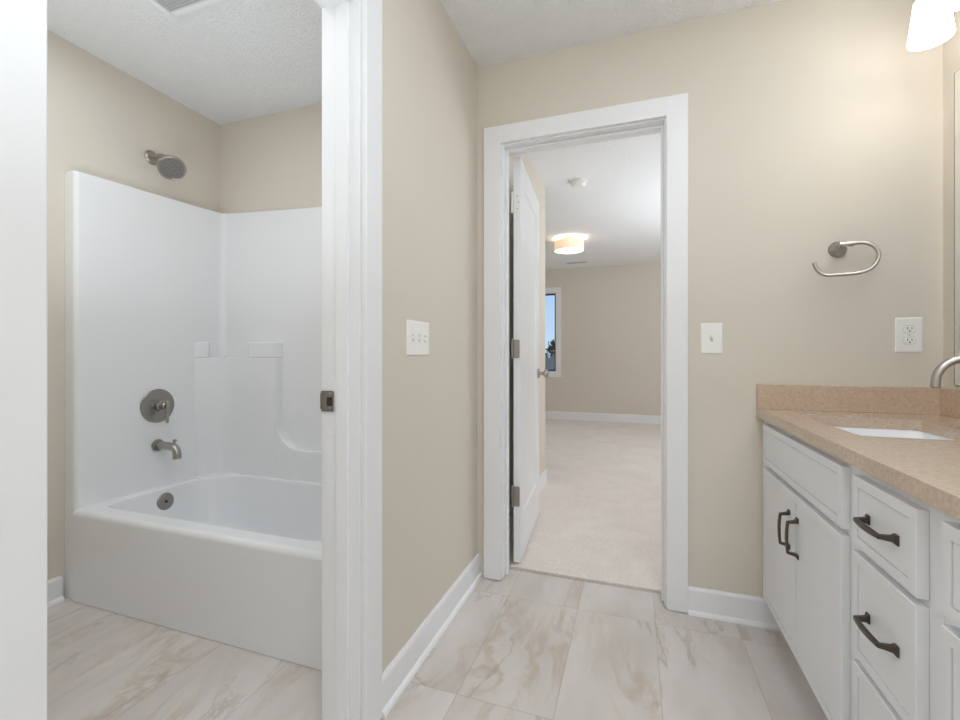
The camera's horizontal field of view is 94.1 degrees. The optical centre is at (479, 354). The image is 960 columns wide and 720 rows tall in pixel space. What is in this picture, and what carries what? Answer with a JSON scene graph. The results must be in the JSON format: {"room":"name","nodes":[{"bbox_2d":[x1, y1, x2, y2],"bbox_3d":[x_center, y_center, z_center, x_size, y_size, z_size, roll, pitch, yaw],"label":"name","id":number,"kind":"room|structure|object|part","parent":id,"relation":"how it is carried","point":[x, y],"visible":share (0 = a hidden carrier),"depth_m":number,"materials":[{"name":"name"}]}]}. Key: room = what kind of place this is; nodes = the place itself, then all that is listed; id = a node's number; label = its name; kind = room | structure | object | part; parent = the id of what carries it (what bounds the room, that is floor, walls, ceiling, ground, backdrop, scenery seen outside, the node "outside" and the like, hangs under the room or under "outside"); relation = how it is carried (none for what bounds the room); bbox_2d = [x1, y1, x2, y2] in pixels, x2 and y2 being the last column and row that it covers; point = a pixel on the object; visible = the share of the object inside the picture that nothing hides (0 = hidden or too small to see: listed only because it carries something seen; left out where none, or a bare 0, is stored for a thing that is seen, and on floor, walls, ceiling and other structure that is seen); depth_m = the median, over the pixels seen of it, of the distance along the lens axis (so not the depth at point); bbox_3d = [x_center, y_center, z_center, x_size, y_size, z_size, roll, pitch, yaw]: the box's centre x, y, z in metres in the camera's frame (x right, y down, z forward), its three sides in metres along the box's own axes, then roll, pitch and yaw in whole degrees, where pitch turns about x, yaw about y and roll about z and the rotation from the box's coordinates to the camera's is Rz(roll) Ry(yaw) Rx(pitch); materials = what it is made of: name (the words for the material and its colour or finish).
{"room":"bathroom","nodes":[
{"label":"bathroom","id":0,"kind":"room"},
{"bbox_2d":[47,30,219,597],"bbox_3d":[-1.917,-0.157,1.843,0.120,2.440,1.825,0,0,19],"label":"wall","id":1,"kind":"structure","parent":0,"point":[102,120],"depth_m":2.04,"materials":[{"name":"beige paint"}]},
{"bbox_2d":[47,575,63,607],"bbox_3d":[-1.961,1.012,1.493,0.027,0.104,0.936,0,0,19],"label":"baseboard","id":2,"kind":"structure","parent":1,"relation":"attached to","point":[54,585],"depth_m":1.91,"materials":[{"name":"white paint"}]},
{"bbox_2d":[145,150,186,180],"bbox_3d":[-1.599,-0.958,2.266,0.204,0.180,0.120,0,0,19],"label":"shower","id":3,"kind":"object","parent":1,"relation":"attached to","point":[170,167],"visible":1,"depth_m":2.25,"materials":[{"name":"silver metal"}]},
{"bbox_3d":[-1.627,-0.992,2.285,0.134,0.070,0.021,0,0,15],"label":"arm","id":4,"kind":"part","parent":3,"relation":"part of","materials":[{"name":"silver metal"}]},
{"bbox_2d":[47,0,778,269],"bbox_3d":[0.726,-1.437,2.855,5.700,0.120,8.870,0,0,19],"label":"ceiling","id":5,"kind":"structure","parent":0,"point":[226,61],"depth_m":2.06,"materials":[{"name":"white paint"}]},
{"bbox_2d":[147,0,223,17],"bbox_3d":[-1.145,-1.365,1.595,0.328,0.022,0.333,0,0,19],"label":"exhaust fan","id":6,"kind":"object","parent":5,"relation":"attached to","point":[172,8],"visible":1,"depth_m":1.74,"materials":[{"name":"white paint"}]},
{"bbox_2d":[155,0,201,10],"bbox_3d":[-1.145,-1.365,1.595,0.284,0.005,0.289,0,0,19],"label":"grille","id":7,"kind":"object","parent":6,"relation":"attached to","point":[164,5],"depth_m":1.74,"materials":[{"name":"white plastic"}]},
{"bbox_2d":[554,237,583,253],"bbox_3d":[1.058,-1.300,5.306,0.344,0.152,0.344,0,0,19],"label":"ceiling lamp","id":8,"kind":"object","parent":5,"relation":"attached to","point":[566,245],"visible":1,"depth_m":5.19,"materials":[{"name":"white fabric"}]},
{"bbox_2d":[555,247,582,253],"bbox_3d":[1.058,-1.232,5.306,0.330,0.015,0.330,0,0,19],"label":"diffuser","id":9,"kind":"object","parent":8,"relation":"attached to","point":[560,250],"depth_m":5.28,"materials":[{"name":"white glass"}]},
{"bbox_2d":[566,261,587,263],"bbox_3d":[1.451,-1.374,6.715,0.320,0.004,0.120,0,0,19],"label":"ceiling vent","id":10,"kind":"object","parent":5,"relation":"in","point":[581,261],"visible":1,"depth_m":6.70,"materials":[{"name":"grey metal"}]},
{"bbox_2d":[570,178,586,188],"bbox_3d":[0.785,-1.352,3.559,0.132,0.048,0.132,0,0,19],"label":"smoke detector","id":11,"kind":"object","parent":5,"relation":"attached to","point":[577,183],"visible":1,"depth_m":3.52,"materials":[{"name":"white plastic"}]},
{"bbox_2d":[382,0,476,672],"bbox_3d":[-0.620,-0.157,0.572,0.114,2.440,3.375,0,0,19],"label":"wall","id":12,"kind":"structure","parent":0,"point":[429,75],"depth_m":1.62,"materials":[{"name":"beige paint"}]},
{"bbox_2d":[0,0,381,719],"bbox_3d":[-0.499,-0.005,0.921,0.150,2.132,0.872,0,0,19],"label":"trim","id":13,"kind":"structure","parent":12,"relation":"attached to","point":[351,393],"depth_m":1.23,"materials":[{"name":"white paint"}]},
{"bbox_3d":[-0.556,-0.005,0.957,0.018,2.132,0.842,0,0,19],"label":"tub room casing","id":14,"kind":"part","parent":13,"relation":"part of","materials":[{"name":"white paint"}]},
{"bbox_3d":[-0.432,0.133,1.266,0.046,0.058,0.010,0,0,19],"label":"strike plate","id":15,"kind":"part","parent":13,"relation":"part of","materials":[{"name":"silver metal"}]},
{"bbox_2d":[407,320,428,354],"bbox_3d":[-0.209,-0.056,1.558,0.016,0.119,0.166,0,0,19],"label":"light switch","id":16,"kind":"object","parent":12,"relation":"attached to","point":[417,331],"visible":1,"depth_m":1.55,"materials":[{"name":"white plastic"}]},
{"bbox_2d":[382,553,482,717],"bbox_3d":[-0.145,1.010,1.727,0.027,0.107,0.882,0,0,19],"label":"baseboard","id":17,"kind":"structure","parent":12,"relation":"attached to","point":[399,673],"depth_m":1.58,"materials":[{"name":"white paint"}]},
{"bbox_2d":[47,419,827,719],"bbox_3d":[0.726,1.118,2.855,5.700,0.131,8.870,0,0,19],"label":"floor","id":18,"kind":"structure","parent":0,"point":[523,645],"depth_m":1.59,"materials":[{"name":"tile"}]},
{"bbox_2d":[65,171,321,670],"bbox_3d":[-0.969,0.118,2.065,1.523,1.886,0.782,0,0,19],"label":"bathtub","id":19,"kind":"object","parent":18,"relation":"on","point":[221,313],"visible":0.74,"depth_m":2.20,"materials":[{"name":"white plastic"}]},
{"bbox_2d":[140,389,173,422],"bbox_3d":[-1.596,0.261,2.251,0.079,0.170,0.170,0,0,19],"label":"shower valve","id":20,"kind":"object","parent":19,"relation":"attached to","point":[157,405],"visible":1,"depth_m":2.24,"materials":[{"name":"grey metal"}]},
{"bbox_3d":[-1.566,0.289,2.240,0.015,0.112,0.016,0,0,19],"label":"lever","id":21,"kind":"part","parent":20,"relation":"part of","materials":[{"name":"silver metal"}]},
{"bbox_3d":[-1.583,0.741,2.249,0.018,0.086,0.086,0,0,19],"label":"overflow plate","id":22,"kind":"part","parent":19,"relation":"part of","materials":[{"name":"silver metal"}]},
{"bbox_2d":[151,439,181,459],"bbox_3d":[-1.560,0.471,2.238,0.156,0.095,0.062,0,0,19],"label":"tub spout","id":23,"kind":"object","parent":19,"relation":"attached to","point":[158,444],"visible":1,"depth_m":2.22,"materials":[{"name":"grey metal"}]},
{"bbox_2d":[194,342,321,482],"bbox_3d":[-0.887,0.308,2.314,1.384,0.750,0.186,0,0,19],"label":"soap shelf","id":24,"kind":"object","parent":19,"relation":"attached to","point":[258,413],"depth_m":2.47,"materials":[{"name":"white plastic"}]},
{"bbox_2d":[763,420,852,719],"bbox_3d":[1.223,0.654,1.314,0.597,0.818,0.760,0,0,19],"label":"base cabinet","id":25,"kind":"object","parent":18,"relation":"on","point":[808,490],"visible":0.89,"depth_m":1.23,"materials":[{"name":"white paint"}]},
{"bbox_3d":[1.024,0.672,1.528,0.018,0.491,0.338,0,0,19],"label":"door","id":26,"kind":"part","parent":25,"relation":"part of","materials":[{"name":"white paint"}]},
{"bbox_3d":[0.958,0.550,1.410,0.032,0.122,0.020,0,0,19],"label":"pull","id":27,"kind":"part","parent":25,"relation":"part of","materials":[{"name":"brown metal"}]},
{"bbox_3d":[0.933,0.550,1.340,0.032,0.122,0.020,0,0,19],"label":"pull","id":28,"kind":"part","parent":25,"relation":"part of","materials":[{"name":"brown metal"}]},
{"bbox_3d":[0.912,0.672,1.206,0.018,0.491,0.338,0,0,19],"label":"door","id":29,"kind":"part","parent":25,"relation":"part of","materials":[{"name":"white paint"}]},
{"bbox_2d":[853,466,944,719],"bbox_3d":[1.045,0.654,0.800,0.597,0.818,0.327,0,0,19],"label":"base cabinet","id":30,"kind":"object","parent":18,"relation":"on","point":[898,618],"visible":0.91,"depth_m":0.83,"materials":[{"name":"white paint"}]},
{"bbox_3d":[0.775,0.549,0.884,0.032,0.020,0.122,0,0,19],"label":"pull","id":31,"kind":"part","parent":30,"relation":"part of","materials":[{"name":"brown metal"}]},
{"bbox_3d":[0.775,0.344,0.884,0.032,0.020,0.122,0,0,19],"label":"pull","id":32,"kind":"part","parent":30,"relation":"part of","materials":[{"name":"brown metal"}]},
{"bbox_3d":[0.798,0.797,0.879,0.018,0.240,0.236,0,0,19],"label":"drawer","id":33,"kind":"part","parent":30,"relation":"part of","materials":[{"name":"white paint"}]},
{"bbox_3d":[0.798,0.549,0.879,0.018,0.229,0.236,0,0,19],"label":"drawer","id":34,"kind":"part","parent":30,"relation":"part of","materials":[{"name":"white paint"}]},
{"bbox_3d":[0.798,0.344,0.879,0.018,0.153,0.236,0,0,19],"label":"drawer","id":35,"kind":"part","parent":30,"relation":"part of","materials":[{"name":"white paint"}]},
{"bbox_2d":[942,513,959,719],"bbox_3d":[0.871,0.654,0.298,0.597,0.818,0.735,0,0,19],"label":"base cabinet","id":36,"kind":"object","parent":18,"relation":"on","point":[950,526],"visible":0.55,"depth_m":0.69,"materials":[{"name":"white paint"}]},
{"bbox_2d":[757,384,959,519],"bbox_3d":[1.060,0.181,0.799,0.573,0.128,1.844,0,0,19],"label":"countertop","id":37,"kind":"structure","parent":36,"relation":"on","point":[928,470],"depth_m":1.43,"materials":[{"name":"beige stone"}]},
{"bbox_2d":[834,426,952,439],"bbox_3d":[1.202,0.311,1.305,0.356,0.131,0.447,0,0,19],"label":"sink","id":38,"kind":"object","parent":37,"relation":"in","point":[877,432],"visible":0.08,"depth_m":1.47,"materials":[{"name":"white ceramic"}]},
{"bbox_2d":[930,355,959,387],"bbox_3d":[1.353,0.107,1.213,0.174,0.212,0.121,0,0,19],"label":"faucet","id":39,"kind":"object","parent":37,"relation":"on","point":[936,377],"visible":1,"depth_m":1.26,"materials":[{"name":"silver metal"}]},
{"bbox_3d":[0.682,0.672,0.544,0.018,0.491,0.336,0,0,19],"label":"door","id":40,"kind":"part","parent":36,"relation":"part of","materials":[{"name":"white paint"}]},
{"bbox_2d":[509,153,544,513],"bbox_3d":[-0.774,-0.157,3.338,2.250,2.440,1.520,0,0,19],"label":"wall","id":41,"kind":"structure","parent":0,"point":[538,186],"depth_m":3.26,"materials":[{"name":"beige paint"}]},
{"bbox_2d":[509,468,546,535],"bbox_3d":[0.299,0.998,2.976,0.014,0.110,1.500,0,0,19],"label":"baseboard","id":42,"kind":"structure","parent":41,"relation":"attached to","point":[543,476],"depth_m":3.40,"materials":[{"name":"white paint"}]},
{"bbox_2d":[220,0,942,597],"bbox_3d":[0.055,-0.157,2.185,3.622,2.440,0.115,0,0,19],"label":"wall","id":43,"kind":"structure","parent":0,"point":[813,125],"depth_m":1.76,"materials":[{"name":"beige paint"}]},
{"bbox_2d":[511,156,547,562],"bbox_3d":[0.257,0.025,2.587,0.167,2.028,0.742,0,0,19],"label":"door","id":44,"kind":"structure","parent":43,"relation":"in","point":[527,373],"depth_m":2.44,"materials":[{"name":"white paint"}]},
{"bbox_3d":[0.408,0.123,2.857,0.058,0.054,0.054,0,0,19],"label":"knob","id":45,"kind":"part","parent":44,"relation":"part of","materials":[{"name":"silver metal"}]},
{"bbox_2d":[484,93,687,612],"bbox_3d":[0.459,-0.005,2.045,0.884,2.132,0.151,0,0,19],"label":"trim","id":46,"kind":"structure","parent":43,"relation":"attached to","point":[667,116],"depth_m":1.95,"materials":[{"name":"white paint"}]},
{"bbox_3d":[0.481,-0.010,2.108,0.884,2.122,0.018,0,0,19],"label":"bedroom casing","id":47,"kind":"part","parent":46,"relation":"part of","materials":[{"name":"white paint"}]},
{"bbox_2d":[701,323,721,353],"bbox_3d":[0.938,-0.064,1.809,0.079,0.124,0.016,0,0,19],"label":"light switch","id":48,"kind":"object","parent":43,"relation":"attached to","point":[711,333],"visible":1,"depth_m":1.81,"materials":[{"name":"white plastic"}]},
{"bbox_2d":[688,586,780,630],"bbox_3d":[1.040,1.010,1.768,0.394,0.107,0.027,0,0,19],"label":"baseboard","id":49,"kind":"structure","parent":43,"relation":"attached to","point":[742,609],"depth_m":1.78,"materials":[{"name":"white paint"}]},
{"bbox_2d":[812,240,880,276],"bbox_3d":[1.333,-0.353,1.643,0.206,0.141,0.072,0,0,19],"label":"towel ring","id":50,"kind":"object","parent":43,"relation":"attached to","point":[838,248],"visible":1,"depth_m":1.62,"materials":[{"name":"silver metal"}]},
{"bbox_3d":[1.329,-0.396,1.632,0.044,0.029,0.050,0,0,19],"label":"post","id":51,"kind":"part","parent":50,"relation":"part of","materials":[{"name":"silver metal"}]},
{"bbox_2d":[757,384,944,414],"bbox_3d":[1.359,0.165,1.660,0.573,0.096,0.020,0,0,19],"label":"backsplash","id":52,"kind":"structure","parent":43,"relation":"attached to","point":[843,398],"depth_m":1.65,"materials":[{"name":"beige stone"}]},
{"bbox_2d":[895,317,922,351],"bbox_3d":[1.541,-0.070,1.605,0.078,0.124,0.008,0,0,19],"label":"outlet","id":53,"kind":"object","parent":43,"relation":"attached to","point":[908,331],"visible":1,"depth_m":1.60,"materials":[{"name":"white plastic"}]},
{"bbox_2d":[903,337,915,343],"bbox_3d":[1.540,-0.049,1.603,0.037,0.027,0.004,0,0,19],"label":"receptacle","id":54,"kind":"object","parent":53,"relation":"attached to","point":[906,340],"depth_m":1.60,"materials":[{"name":"white plastic"}]},
{"bbox_2d":[903,325,915,332],"bbox_3d":[1.541,-0.090,1.604,0.037,0.027,0.002,0,0,19],"label":"receptacle","id":55,"kind":"object","parent":53,"relation":"attached to","point":[906,328],"depth_m":1.60,"materials":[{"name":"white plastic"}]},
{"bbox_2d":[545,263,660,415],"bbox_3d":[2.169,-0.157,6.985,5.620,2.440,0.120,0,0,19],"label":"wall","id":56,"kind":"structure","parent":0,"point":[611,315],"depth_m":6.97,"materials":[{"name":"beige paint"}]},
{"bbox_2d":[545,287,560,376],"bbox_3d":[0.812,-0.356,7.436,1.081,1.450,0.118,0,0,19],"label":"window","id":57,"kind":"structure","parent":56,"relation":"in","point":[556,291],"depth_m":7.22,"materials":[{"name":"white paint"}]},
{"bbox_3d":[0.823,-0.356,7.460,0.901,1.266,0.035,0,0,19],"label":"sash","id":58,"kind":"part","parent":57,"relation":"part of","materials":[{"name":"grey"}]},
{"bbox_2d":[545,411,660,423],"bbox_3d":[2.138,0.990,6.925,5.400,0.125,0.014,0,0,19],"label":"baseboard","id":59,"kind":"structure","parent":56,"relation":"attached to","point":[626,418],"depth_m":6.99,"materials":[{"name":"white paint"}]},
{"bbox_2d":[943,10,959,388],"bbox_3d":[1.118,-0.157,-0.094,0.120,2.440,3.495,0,0,19],"label":"wall","id":60,"kind":"structure","parent":0,"point":[951,47],"depth_m":1.54,"materials":[{"name":"beige paint"}]},
{"bbox_2d":[907,0,959,50],"bbox_3d":[1.406,-1.097,1.224,0.199,0.208,0.635,0,0,19],"label":"vanity light","id":61,"kind":"object","parent":60,"relation":"attached to","point":[932,23],"visible":1,"depth_m":1.39,"materials":[{"name":"white glass"}]},
{"bbox_3d":[1.364,-1.060,1.242,0.109,0.134,0.109,0,0,19],"label":"lamp shade","id":62,"kind":"part","parent":61,"relation":"part of","materials":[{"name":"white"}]},
{"bbox_2d":[954,69,959,385],"bbox_3d":[1.330,-0.422,0.712,0.006,1.056,1.697,0,0,19],"label":"mirror","id":63,"kind":"object","parent":60,"relation":"attached to","point":[957,73],"visible":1,"depth_m":1.50,"materials":[{"name":"grey mirror"}]},
{"label":"outside","id":64,"kind":"structure","parent":0,"visible":0},
{"bbox_3d":[11.691,4.263,64.215,100.000,0.400,111.000,0,0,19],"label":"lawn","id":65,"kind":"structure","parent":64,"visible":0},
{"bbox_2d":[545,353,554,369],"bbox_3d":[2.235,1.998,27.803,12.000,4.130,11.000,0,0,19],"label":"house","id":66,"kind":"structure","parent":65,"relation":"on","point":[549,360],"depth_m":25.56,"materials":[{"name":"grey"}]},
{"bbox_2d":[545,339,554,355],"bbox_3d":[7.247,1.214,39.802,3.423,5.718,3.202,0,0,19],"label":"tree","id":67,"kind":"object","parent":65,"relation":"on","point":[551,349],"visible":0.12,"depth_m":39.90,"materials":[{"name":"green plant"}]}
]}

